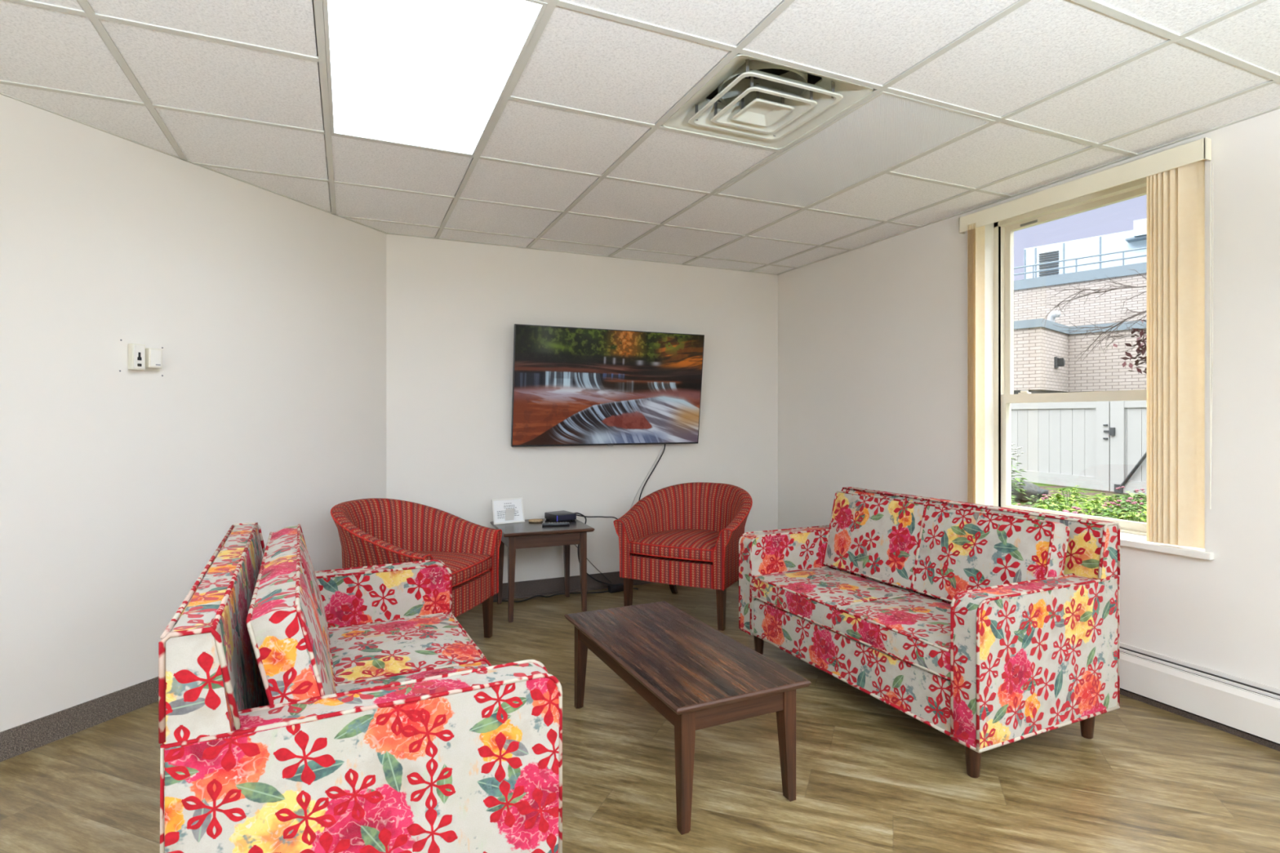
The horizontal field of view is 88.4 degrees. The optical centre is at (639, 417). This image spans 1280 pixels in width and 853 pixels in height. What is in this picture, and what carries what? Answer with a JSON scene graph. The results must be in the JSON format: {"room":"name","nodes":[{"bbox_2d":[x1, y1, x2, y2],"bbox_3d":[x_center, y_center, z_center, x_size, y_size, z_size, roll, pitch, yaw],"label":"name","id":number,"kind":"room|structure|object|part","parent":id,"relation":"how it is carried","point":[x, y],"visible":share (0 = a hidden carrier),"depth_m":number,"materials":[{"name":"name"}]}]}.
{"room":"care facility","nodes":[
{"label":"care facility","id":0,"kind":"room"},
{"bbox_2d":[0,60,386,732],"bbox_3d":[-2.453,-0.120,2.235,0.212,2.750,4.308,0,0,20],"label":"wall","id":1,"kind":"structure","parent":0,"point":[266,310],"depth_m":2.87,"materials":[{"name":"white paint"}]},
{"bbox_2d":[0,676,158,762],"bbox_3d":[-2.381,1.202,2.262,0.008,0.106,4.200,0,0,21],"label":"baseboard","id":2,"kind":"structure","parent":1,"relation":"attached to","point":[26,737],"depth_m":2.61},
{"bbox_2d":[119,339,163,376],"bbox_3d":[-2.141,-0.255,2.843,0.038,0.147,0.179,0,0,21],"label":"thermostat","id":3,"kind":"object","parent":1,"relation":"attached to","point":[140,357],"visible":1,"depth_m":2.83,"materials":[{"name":"beige plastic"}]},
{"bbox_3d":[-2.143,-0.253,2.879,0.005,0.100,0.074,0,0,21],"label":"wall plate","id":4,"kind":"part","parent":3,"relation":"part of","materials":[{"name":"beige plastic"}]},
{"bbox_2d":[386,194,777,582],"bbox_3d":[-0.273,-0.120,4.904,3.030,2.750,0.150,0,0,-24],"label":"wall","id":5,"kind":"structure","parent":0,"point":[453,308],"depth_m":4.64,"materials":[{"name":"white paint"}]},
{"bbox_2d":[493,571,655,600],"bbox_3d":[-0.240,1.199,4.828,3.030,0.112,0.016,0,0,-24],"label":"baseboard","id":6,"kind":"structure","parent":5,"relation":"attached to","point":[528,588],"depth_m":4.67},
{"bbox_2d":[574,544,611,582],"bbox_3d":[-0.376,1.028,4.734,0.348,0.350,0.032,0,0,-15],"label":"cord","id":7,"kind":"object","parent":5,"relation":"attached to","point":[575,544],"visible":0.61,"depth_m":4.76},
{"bbox_2d":[511,324,704,501],"bbox_3d":[-0.207,0.305,4.761,1.448,1.862,0.164,0,0,-24],"label":"television","id":8,"kind":"object","parent":5,"relation":"attached to","point":[572,386],"visible":0.99,"depth_m":4.71,"materials":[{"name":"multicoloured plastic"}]},
{"bbox_2d":[630,444,662,508],"bbox_3d":[0.032,0.645,4.939,0.304,0.981,0.032,0,0,-18],"label":"cord","id":9,"kind":"object","parent":8,"relation":"attached to","point":[662,444],"visible":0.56,"depth_m":4.95,"materials":[{"name":"white plastic"}]},
{"bbox_3d":[0.053,0.695,4.934,0.300,1.082,0.049,0,0,-24],"label":"power cord","id":10,"kind":"part","parent":8,"relation":"part of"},
{"bbox_2d":[0,0,1279,275],"bbox_3d":[0.048,-1.336,0.633,6.700,0.317,8.520,0,0,-24],"label":"ceiling","id":11,"kind":"structure","parent":0,"point":[576,155],"depth_m":2.42,"materials":[{"name":"tile"}]},
{"bbox_2d":[323,0,547,155],"bbox_3d":[-0.771,-1.232,2.299,0.584,0.112,1.194,0,0,-24],"label":"ceiling light","id":12,"kind":"object","parent":11,"relation":"attached to","point":[430,74],"visible":1,"depth_m":2.21,"materials":[{"name":"plastic"}]},
{"bbox_2d":[662,53,873,149],"bbox_3d":[0.468,-1.278,2.513,0.584,0.241,0.584,0,0,-24],"label":"ceiling vent","id":13,"kind":"object","parent":11,"relation":"in","point":[766,104],"visible":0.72,"depth_m":2.55,"materials":[{"name":"metal"}]},
{"bbox_2d":[714,88,995,208],"bbox_3d":[0.902,-1.232,3.039,0.584,0.112,1.194,0,0,-24],"label":"tile","id":14,"kind":"object","parent":11,"relation":"attached to","point":[887,131],"visible":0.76,"depth_m":2.90,"materials":[{"name":"tile"}]},
{"bbox_2d":[0,581,1279,852],"bbox_3d":[-0.089,1.255,0.573,6.200,0.001,8.320,0,0,-24],"label":"floor","id":15,"kind":"structure","parent":0,"point":[872,776],"depth_m":2.26,"materials":[{"name":"brown wood"}]},
{"bbox_2d":[158,522,562,852],"bbox_3d":[-0.870,0.830,2.045,0.802,0.851,1.433,0,0,-27],"label":"floral sofa","id":16,"kind":"object","parent":15,"relation":"on","point":[302,709],"visible":1,"depth_m":1.45,"materials":[{"name":"fabric"}]},
{"bbox_3d":[-1.152,0.755,1.899,0.155,0.690,1.418,0,0,-27],"label":"frame","id":17,"kind":"part","parent":16,"relation":"part of","materials":[{"name":"fabric"}]},
{"bbox_2d":[249,555,335,704],"bbox_3d":[-0.883,0.615,1.698,0.186,0.411,0.617,0,0,-27],"label":"cushion","id":18,"kind":"object","parent":16,"relation":"on","point":[292,663],"depth_m":1.44,"materials":[{"name":"fabric"}]},
{"bbox_2d":[263,525,331,664],"bbox_3d":[-1.160,0.615,2.236,0.186,0.411,0.617,0,0,-27],"label":"cushion","id":19,"kind":"object","parent":16,"relation":"on","point":[286,541],"depth_m":2.19,"materials":[{"name":"fabric"}]},
{"bbox_3d":[-0.569,0.870,1.460,0.790,0.500,0.105,0,0,-27],"label":"arm","id":20,"kind":"part","parent":16,"relation":"part of","materials":[{"name":"fabric"}]},
{"bbox_3d":[-1.171,0.870,2.629,0.790,0.500,0.105,0,0,-27],"label":"arm","id":21,"kind":"part","parent":16,"relation":"part of","materials":[{"name":"fabric"}]},
{"bbox_2d":[328,613,483,684],"bbox_3d":[-0.882,0.865,2.379,0.516,0.126,0.617,0,0,-27],"label":"seat cushion","id":22,"kind":"object","parent":16,"relation":"on","point":[368,647],"depth_m":2.32,"materials":[{"name":"fabric"}]},
{"bbox_2d":[335,661,488,693],"bbox_3d":[-0.604,0.865,1.841,0.516,0.126,0.617,0,0,-27],"label":"seat cushion","id":23,"kind":"object","parent":16,"relation":"on","point":[454,667],"depth_m":2.08,"materials":[{"name":"fabric"}]},
{"bbox_2d":[330,497,502,638],"bbox_3d":[-1.250,0.858,3.536,0.752,0.794,0.796,0,0,15],"label":"tub chair","id":24,"kind":"object","parent":15,"relation":"on","point":[372,531],"visible":0.66,"depth_m":3.69,"materials":[{"name":"red fabric"}]},
{"bbox_2d":[414,551,493,586],"bbox_3d":[-1.186,0.801,3.519,0.618,0.107,0.562,0,0,15],"label":"seat cushion","id":25,"kind":"object","parent":24,"relation":"on","point":[466,567],"depth_m":3.53,"materials":[{"name":"red fabric"}]},
{"bbox_3d":[-0.929,0.940,3.450,0.074,0.140,0.566,0,0,15],"label":"rail","id":26,"kind":"part","parent":24,"relation":"part of","materials":[{"name":"red fabric"}]},
{"bbox_3d":[-0.870,1.130,3.755,0.048,0.250,0.048,0,0,15],"label":"leg","id":27,"kind":"part","parent":24,"relation":"part of","materials":[{"name":"brown wood"}]},
{"bbox_2d":[490,518,594,622],"bbox_3d":[-0.650,0.980,4.311,0.575,0.550,0.520,0,0,-21],"label":"side table","id":28,"kind":"object","parent":15,"relation":"on","point":[525,535],"visible":0.83,"depth_m":4.16,"materials":[{"name":"brown wood"}]},
{"bbox_3d":[-0.934,0.992,4.413,0.042,0.526,0.042,0,0,-21],"label":"leg","id":29,"kind":"part","parent":28,"relation":"part of","materials":[{"name":"brown wood"}]},
{"bbox_2d":[491,497,524,524],"bbox_3d":[-0.881,0.625,4.390,0.216,0.162,0.088,0,0,-33],"label":"sign holder","id":30,"kind":"object","parent":28,"relation":"on","point":[510,510],"visible":1,"depth_m":4.37,"materials":[{"name":"white paper"}]},
{"bbox_3d":[-0.789,0.992,4.043,0.042,0.526,0.042,0,0,-21],"label":"leg","id":31,"kind":"part","parent":28,"relation":"part of","materials":[{"name":"brown wood"}]},
{"bbox_2d":[528,519,542,522],"bbox_3d":[-0.701,0.698,4.430,0.100,0.014,0.100,0,0,-24],"label":"coaster","id":32,"kind":"object","parent":28,"relation":"on","point":[530,520],"visible":1,"depth_m":4.40,"materials":[{"name":"beige wood"}]},
{"bbox_3d":[-0.650,0.708,4.311,0.555,0.006,0.500,0,0,-21],"label":"inlay panel","id":33,"kind":"part","parent":28,"relation":"part of","materials":[{"name":"brown wood"}]},
{"bbox_2d":[542,521,569,526],"bbox_3d":[-0.547,0.695,4.274,0.176,0.020,0.042,0,0,-12],"label":"remote control","id":34,"kind":"object","parent":28,"relation":"on","point":[544,524],"visible":1,"depth_m":4.26,"materials":[{"name":"black plastic"}]},
{"bbox_2d":[544,510,576,522],"bbox_3d":[-0.544,0.680,4.504,0.156,0.050,0.172,0,0,-37],"label":"cable box","id":35,"kind":"object","parent":28,"relation":"on","point":[557,516],"visible":1,"depth_m":4.45,"materials":[{"name":"black plastic"}]},
{"bbox_3d":[-0.494,0.677,4.437,0.140,0.036,0.004,0,0,-37],"label":"panel","id":36,"kind":"part","parent":35,"relation":"part of","materials":[{"name":"black plastic"}]},
{"bbox_2d":[576,514,617,519],"bbox_3d":[-0.310,0.965,4.725,0.510,0.569,0.025,0,0,-25],"label":"cord","id":37,"kind":"object","parent":35,"relation":"attached to","point":[576,514],"visible":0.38,"depth_m":4.71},
{"bbox_2d":[574,512,638,590],"bbox_3d":[-0.268,0.962,4.687,0.539,0.583,0.081,0,0,-24],"label":"cord","id":38,"kind":"object","parent":35,"relation":"attached to","point":[584,516],"visible":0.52,"depth_m":4.67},
{"bbox_3d":[-0.512,0.992,4.579,0.042,0.526,0.042,0,0,-21],"label":"leg","id":39,"kind":"part","parent":28,"relation":"part of","materials":[{"name":"brown wood"}]},
{"bbox_3d":[-0.367,0.992,4.208,0.042,0.526,0.042,0,0,-21],"label":"leg","id":40,"kind":"part","parent":28,"relation":"part of","materials":[{"name":"brown wood"}]},
{"bbox_2d":[480,590,608,604],"bbox_3d":[-0.729,1.246,4.511,1.083,0.016,0.128,0,0,-24],"label":"extension cord","id":41,"kind":"object","parent":15,"relation":"on","point":[607,590],"visible":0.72,"depth_m":4.57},
{"bbox_2d":[608,583,623,593],"bbox_3d":[-0.161,1.231,4.736,0.140,0.048,0.050,0,0,-32],"label":"brick","id":42,"kind":"object","parent":15,"relation":"on","point":[617,588],"visible":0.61,"depth_m":4.71,"materials":[{"name":"black plastic"}]},
{"bbox_2d":[613,482,752,631],"bbox_3d":[0.345,0.858,4.302,0.796,0.794,0.752,0,0,27],"label":"tub chair","id":43,"kind":"object","parent":15,"relation":"on","point":[688,535],"visible":0.94,"depth_m":4.13,"materials":[{"name":"red fabric"}]},
{"bbox_3d":[-0.072,1.130,4.168,0.048,0.250,0.048,0,0,27],"label":"leg","id":44,"kind":"part","parent":43,"relation":"part of","materials":[{"name":"brown wood"}]},
{"bbox_3d":[0.194,0.940,4.007,0.566,0.140,0.074,0,0,27],"label":"rail","id":45,"kind":"part","parent":43,"relation":"part of","materials":[{"name":"red fabric"}]},
{"bbox_3d":[0.230,1.125,4.649,0.044,0.260,0.121,0,0,27],"label":"leg","id":46,"kind":"part","parent":43,"relation":"part of","materials":[{"name":"brown wood"}]},
{"bbox_2d":[629,528,719,560],"bbox_3d":[0.315,0.801,4.243,0.562,0.107,0.618,0,0,27],"label":"seat cushion","id":47,"kind":"object","parent":43,"relation":"on","point":[686,544],"depth_m":4.05,"materials":[{"name":"red fabric"}]},
{"bbox_3d":[0.479,1.130,3.885,0.048,0.250,0.048,0,0,27],"label":"leg","id":48,"kind":"part","parent":43,"relation":"part of","materials":[{"name":"brown wood"}]},
{"bbox_2d":[564,600,811,835],"bbox_3d":[0.114,1.056,2.503,0.495,0.397,1.035,0,0,-25],"label":"coffee table","id":49,"kind":"object","parent":15,"relation":"on","point":[696,676],"visible":1,"depth_m":2.21,"materials":[{"name":"brown wood"}]},
{"bbox_3d":[-0.254,1.069,2.839,0.047,0.373,0.047,0,0,-25],"label":"leg","id":50,"kind":"part","parent":49,"relation":"part of","materials":[{"name":"brown wood"}]},
{"bbox_3d":[0.136,1.069,2.006,0.047,0.373,0.047,0,0,-25],"label":"leg","id":51,"kind":"part","parent":49,"relation":"part of","materials":[{"name":"brown wood"}]},
{"bbox_3d":[0.114,0.861,2.503,0.475,0.006,1.015,0,0,-25],"label":"inlay panel","id":52,"kind":"part","parent":49,"relation":"part of","materials":[{"name":"brown wood"}]},
{"bbox_3d":[0.481,1.069,2.167,0.047,0.373,0.047,0,0,-25],"label":"leg","id":53,"kind":"part","parent":49,"relation":"part of","materials":[{"name":"brown wood"}]},
{"bbox_2d":[738,486,1119,777],"bbox_3d":[1.189,0.830,3.015,0.802,0.851,1.433,0,0,-25],"label":"floral sofa","id":54,"kind":"object","parent":15,"relation":"on","point":[988,627],"visible":0.98,"depth_m":2.60,"materials":[{"name":"fabric"}]},
{"bbox_3d":[0.624,1.188,3.451,0.060,0.135,0.060,0,0,-25],"label":"leg","id":55,"kind":"part","parent":54,"relation":"part of","materials":[{"name":"brown wood"}]},
{"bbox_3d":[0.909,0.870,3.610,0.790,0.500,0.105,0,0,-25],"label":"arm","id":56,"kind":"part","parent":54,"relation":"part of","materials":[{"name":"fabric"}]},
{"bbox_2d":[751,567,912,628],"bbox_3d":[0.931,0.865,3.228,0.516,0.126,0.617,0,0,-25],"label":"seat cushion","id":57,"kind":"object","parent":54,"relation":"on","point":[811,596],"depth_m":3.14,"materials":[{"name":"fabric"}]},
{"bbox_3d":[0.865,1.026,2.862,0.048,0.187,1.210,0,0,-25],"label":"rail","id":58,"kind":"part","parent":54,"relation":"part of","materials":[{"name":"fabric"}]},
{"bbox_2d":[824,492,927,590],"bbox_3d":[1.214,0.615,3.361,0.186,0.411,0.617,0,0,-25],"label":"cushion","id":59,"kind":"object","parent":54,"relation":"on","point":[881,539],"depth_m":3.29,"materials":[{"name":"fabric"}]},
{"bbox_2d":[831,594,951,677],"bbox_3d":[1.189,0.865,2.681,0.516,0.126,0.617,0,0,-25],"label":"seat cushion","id":60,"kind":"object","parent":54,"relation":"on","point":[912,631],"depth_m":2.62,"materials":[{"name":"fabric"}]},
{"bbox_3d":[1.167,1.188,2.302,0.060,0.135,0.060,0,0,-25],"label":"leg","id":61,"kind":"part","parent":54,"relation":"part of","materials":[{"name":"brown wood"}]},
{"bbox_3d":[1.476,0.755,3.151,0.155,0.690,1.418,0,0,-25],"label":"frame","id":62,"kind":"part","parent":54,"relation":"part of","materials":[{"name":"fabric"}]},
{"bbox_2d":[913,506,1067,599],"bbox_3d":[1.472,0.615,2.814,0.186,0.411,0.617,0,0,-25],"label":"cushion","id":63,"kind":"object","parent":54,"relation":"on","point":[956,550],"depth_m":2.78,"materials":[{"name":"fabric"}]},
{"bbox_3d":[1.470,0.870,2.421,0.790,0.500,0.105,0,0,-25],"label":"arm","id":64,"kind":"part","parent":54,"relation":"part of","materials":[{"name":"fabric"}]},
{"bbox_3d":[1.754,1.188,2.580,0.060,0.135,0.060,0,0,-25],"label":"leg","id":65,"kind":"part","parent":54,"relation":"part of","materials":[{"name":"brown wood"}]},
{"bbox_2d":[777,108,1279,688],"bbox_3d":[2.882,-0.120,1.888,0.300,2.750,8.220,0,0,-24],"label":"wall","id":66,"kind":"structure","parent":0,"point":[873,338],"depth_m":3.78,"materials":[{"name":"white paint"}]},
{"bbox_2d":[984,159,1213,559],"bbox_3d":[2.235,-0.272,3.289,0.310,1.718,1.173,0,0,-24],"label":"window","id":67,"kind":"structure","parent":66,"relation":"in","point":[999,396],"depth_m":3.78,"materials":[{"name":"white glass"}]},
{"bbox_3d":[2.308,0.207,3.321,0.030,0.675,1.053,0,0,-24],"label":"sash","id":68,"kind":"part","parent":67,"relation":"part of","materials":[{"name":"clear glass"}]},
{"bbox_3d":[2.340,-0.592,3.335,0.030,1.016,1.053,0,0,-24],"label":"sash","id":69,"kind":"part","parent":67,"relation":"part of","materials":[{"name":"clear glass"}]},
{"bbox_2d":[958,137,1213,548],"bbox_3d":[2.106,-0.299,3.239,0.089,1.692,1.206,0,0,-24],"label":"vertical blind","id":70,"kind":"object","parent":67,"relation":"attached to","point":[1175,176],"visible":0.88,"depth_m":2.83,"materials":[{"name":"beige fabric"}]},
{"bbox_3d":[2.331,-0.335,2.684,0.016,1.420,0.007,0,0,-16],"label":"bead chain","id":71,"kind":"part","parent":70,"relation":"part of","materials":[{"name":"beige plastic"}]},
{"bbox_3d":[2.184,0.572,3.267,0.200,0.030,1.173,0,0,-24],"label":"sill","id":72,"kind":"part","parent":67,"relation":"part of","materials":[{"name":"white paint"}]},
{"bbox_2d":[1120,642,1279,751],"bbox_3d":[2.727,1.147,1.781,0.069,0.217,7.750,0,0,-24],"label":"baseboard heater","id":73,"kind":"object","parent":66,"relation":"attached to","point":[1245,708],"visible":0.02,"depth_m":2.69,"materials":[{"name":"metal"}]},
{"bbox_3d":[2.756,1.137,1.794,0.005,0.197,7.750,0,0,-24],"label":"panel","id":74,"kind":"part","parent":73,"relation":"part of","materials":[{"name":"metal"}]},
{"label":"outside","id":75,"kind":"structure","parent":0,"visible":0},
{"bbox_2d":[1012,480,1146,521],"bbox_3d":[19.747,1.505,33.893,56.450,0.001,74.000,0,0,-24],"label":"ground","id":76,"kind":"structure","parent":75,"point":[1050,487],"depth_m":12.84,"materials":[{"name":"green plant"}]},
{"bbox_2d":[1011,491,1016,505],"bbox_3d":[5.787,1.282,10.662,0.589,0.449,0.640,0,0,-24],"label":"plant","id":77,"kind":"object","parent":76,"relation":"on","point":[1012,496],"visible":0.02,"depth_m":10.54,"materials":[{"name":"green plant"}]},
{"bbox_2d":[1011,443,1028,498],"bbox_3d":[6.264,0.978,11.294,0.787,1.056,0.739,0,0,-24],"label":"flowering shrub","id":78,"kind":"object","parent":76,"relation":"on","point":[1013,487],"visible":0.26,"depth_m":11.15,"materials":[{"name":"green plant"}]},
{"bbox_2d":[1011,480,1048,502],"bbox_3d":[6.810,1.338,11.791,0.627,0.386,0.862,0,0,-24],"label":"rock","id":79,"kind":"object","parent":76,"relation":"on","point":[1032,489],"visible":0.51,"depth_m":11.52,"materials":[{"name":"grey stone"}]},
{"bbox_2d":[1022,493,1063,511],"bbox_3d":[5.786,1.305,9.409,0.605,0.403,0.597,0,0,-24],"label":"plant","id":80,"kind":"object","parent":76,"relation":"on","point":[1046,497],"visible":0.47,"depth_m":9.41,"materials":[{"name":"green plant"}]},
{"bbox_2d":[1035,493,1072,512],"bbox_3d":[6.257,1.328,9.964,0.556,0.358,0.605,0,0,-24],"label":"plant","id":81,"kind":"object","parent":76,"relation":"on","point":[1055,499],"visible":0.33,"depth_m":9.92,"materials":[{"name":"green plant"}]},
{"bbox_2d":[1038,502,1080,514],"bbox_3d":[5.499,1.313,8.610,0.611,0.387,0.632,0,0,-24],"label":"plant","id":82,"kind":"object","parent":76,"relation":"on","point":[1060,508],"visible":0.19,"depth_m":8.61,"materials":[{"name":"green plant"}]},
{"bbox_2d":[1011,400,1110,491],"bbox_3d":[8.874,0.560,15.172,0.120,1.830,4.188,0,0,-15],"label":"vinyl fence","id":83,"kind":"object","parent":76,"relation":"on","point":[1063,443],"visible":0.6,"depth_m":14.16,"materials":[{"name":"white plastic"}]},
{"bbox_2d":[1048,485,1093,509],"bbox_3d":[6.931,1.305,10.629,0.664,0.402,0.664,0,0,-24],"label":"plant","id":84,"kind":"object","parent":76,"relation":"on","point":[1073,495],"visible":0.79,"depth_m":10.59,"materials":[{"name":"green plant"}]},
{"bbox_2d":[1062,506,1081,513],"bbox_3d":[5.189,1.298,8.023,0.658,0.417,0.641,0,0,-24],"label":"plant","id":85,"kind":"object","parent":76,"relation":"on","point":[1073,507],"visible":0.11,"depth_m":7.93,"materials":[{"name":"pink plant"}]},
{"bbox_2d":[1013,217,1146,394],"bbox_3d":[17.561,-3.370,28.921,20.060,9.750,54.000,0,0,-42],"label":"brick building","id":86,"kind":"structure","parent":76,"relation":"on","point":[1045,356],"depth_m":24.91,"materials":[{"name":"beige brick"}]},
{"bbox_3d":[18.909,-7.603,30.412,0.060,0.055,0.800,0,0,-42],"label":"louver blade","id":87,"kind":"part","parent":86,"relation":"part of","materials":[{"name":"metal"}]},
{"bbox_3d":[18.909,-7.495,30.412,0.060,0.055,0.800,0,0,-42],"label":"louver blade","id":88,"kind":"part","parent":86,"relation":"part of","materials":[{"name":"metal"}]},
{"bbox_3d":[18.909,-7.386,30.412,0.060,0.055,0.800,0,0,-42],"label":"louver blade","id":89,"kind":"part","parent":86,"relation":"part of","materials":[{"name":"metal"}]},
{"bbox_3d":[18.909,-7.279,30.412,0.060,0.055,0.800,0,0,-42],"label":"louver blade","id":90,"kind":"part","parent":86,"relation":"part of","materials":[{"name":"metal"}]},
{"bbox_3d":[18.909,-7.062,30.412,0.060,0.055,0.800,0,0,-42],"label":"louver blade","id":91,"kind":"part","parent":86,"relation":"part of","materials":[{"name":"metal"}]},
{"bbox_3d":[18.909,-6.955,30.412,0.060,0.055,0.800,0,0,-42],"label":"louver blade","id":92,"kind":"part","parent":86,"relation":"part of","materials":[{"name":"metal"}]},
{"bbox_3d":[18.909,-6.739,30.412,0.060,0.055,0.800,0,0,-42],"label":"louver blade","id":93,"kind":"part","parent":86,"relation":"part of","materials":[{"name":"metal"}]},
{"bbox_3d":[18.909,-6.630,30.412,0.060,0.055,0.800,0,0,-42],"label":"louver blade","id":94,"kind":"part","parent":86,"relation":"part of","materials":[{"name":"metal"}]},
{"bbox_2d":[1047,310,1060,321],"bbox_3d":[13.606,-3.232,21.652,0.227,0.525,0.399,0,0,-16],"label":"roof vent","id":95,"kind":"object","parent":86,"relation":"attached to","point":[1052,317],"depth_m":21.56,"materials":[{"name":"white metal"}]},
{"bbox_3d":[18.263,-6.065,25.509,0.070,0.640,40.000,0,0,-42],"label":"roof railing","id":96,"kind":"part","parent":86,"relation":"part of","materials":[{"name":"metal"}]},
{"bbox_2d":[1133,217,1146,236],"bbox_3d":[21.361,-7.920,27.304,0.600,0.650,1.300,0,0,-42],"label":"exhaust hood","id":97,"kind":"object","parent":86,"relation":"attached to","point":[1140,225],"depth_m":27.42,"materials":[{"name":"metal"}]},
{"bbox_2d":[1041,269,1146,375],"bbox_3d":[7.285,-0.493,9.930,0.922,4.009,2.145,0,0,-32],"label":"tree","id":98,"kind":"object","parent":76,"relation":"on","point":[1143,331],"visible":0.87,"depth_m":9.86,"materials":[{"name":"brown plant"}]},
{"bbox_2d":[1073,499,1122,519],"bbox_3d":[6.454,1.329,9.269,0.635,0.355,0.634,0,0,11],"label":"plant","id":99,"kind":"object","parent":76,"relation":"on","point":[1090,509],"visible":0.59,"depth_m":9.23,"materials":[{"name":"green plant"}]},
{"bbox_2d":[1088,493,1127,508],"bbox_3d":[7.537,1.369,10.589,0.595,0.291,0.568,0,0,-24],"label":"plant","id":100,"kind":"object","parent":76,"relation":"on","point":[1109,499],"visible":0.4,"depth_m":10.59,"materials":[{"name":"green plant"}]},
{"bbox_2d":[1095,499,1144,522],"bbox_3d":[6.247,1.292,8.601,0.567,0.428,0.568,0,0,-24],"label":"plant","id":101,"kind":"object","parent":76,"relation":"on","point":[1110,508],"visible":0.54,"depth_m":8.57,"materials":[{"name":"green plant"}]},
{"bbox_2d":[1102,400,1146,495],"bbox_3d":[9.735,0.565,11.934,0.163,1.840,2.710,0,0,-15],"label":"gate","id":102,"kind":"object","parent":76,"relation":"on","point":[1127,431],"visible":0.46,"depth_m":12.78,"materials":[{"name":"wood"}]},
{"bbox_2d":[1109,486,1146,511],"bbox_3d":[7.467,1.278,9.980,0.627,0.456,0.594,0,0,10],"label":"plant","id":103,"kind":"object","parent":76,"relation":"on","point":[1136,491],"visible":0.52,"depth_m":9.98,"materials":[{"name":"green plant"}]},
{"bbox_2d":[1109,497,1146,518],"bbox_3d":[7.074,1.327,9.430,0.592,0.359,0.573,0,0,-24],"label":"plant","id":104,"kind":"object","parent":76,"relation":"on","point":[1134,503],"visible":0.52,"depth_m":9.42,"materials":[{"name":"green plant"}]},
{"bbox_2d":[1115,505,1146,523],"bbox_3d":[5.853,1.264,7.698,0.591,0.484,0.610,0,0,39],"label":"plant","id":105,"kind":"object","parent":76,"relation":"on","point":[1136,515],"visible":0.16,"depth_m":7.74,"materials":[{"name":"green plant"}]},
{"bbox_2d":[1134,493,1146,504],"bbox_3d":[8.282,1.345,10.649,0.610,0.323,0.603,0,0,-24],"label":"plant","id":106,"kind":"object","parent":76,"relation":"on","point":[1136,497],"visible":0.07,"depth_m":10.74,"materials":[{"name":"green plant"}]}
]}

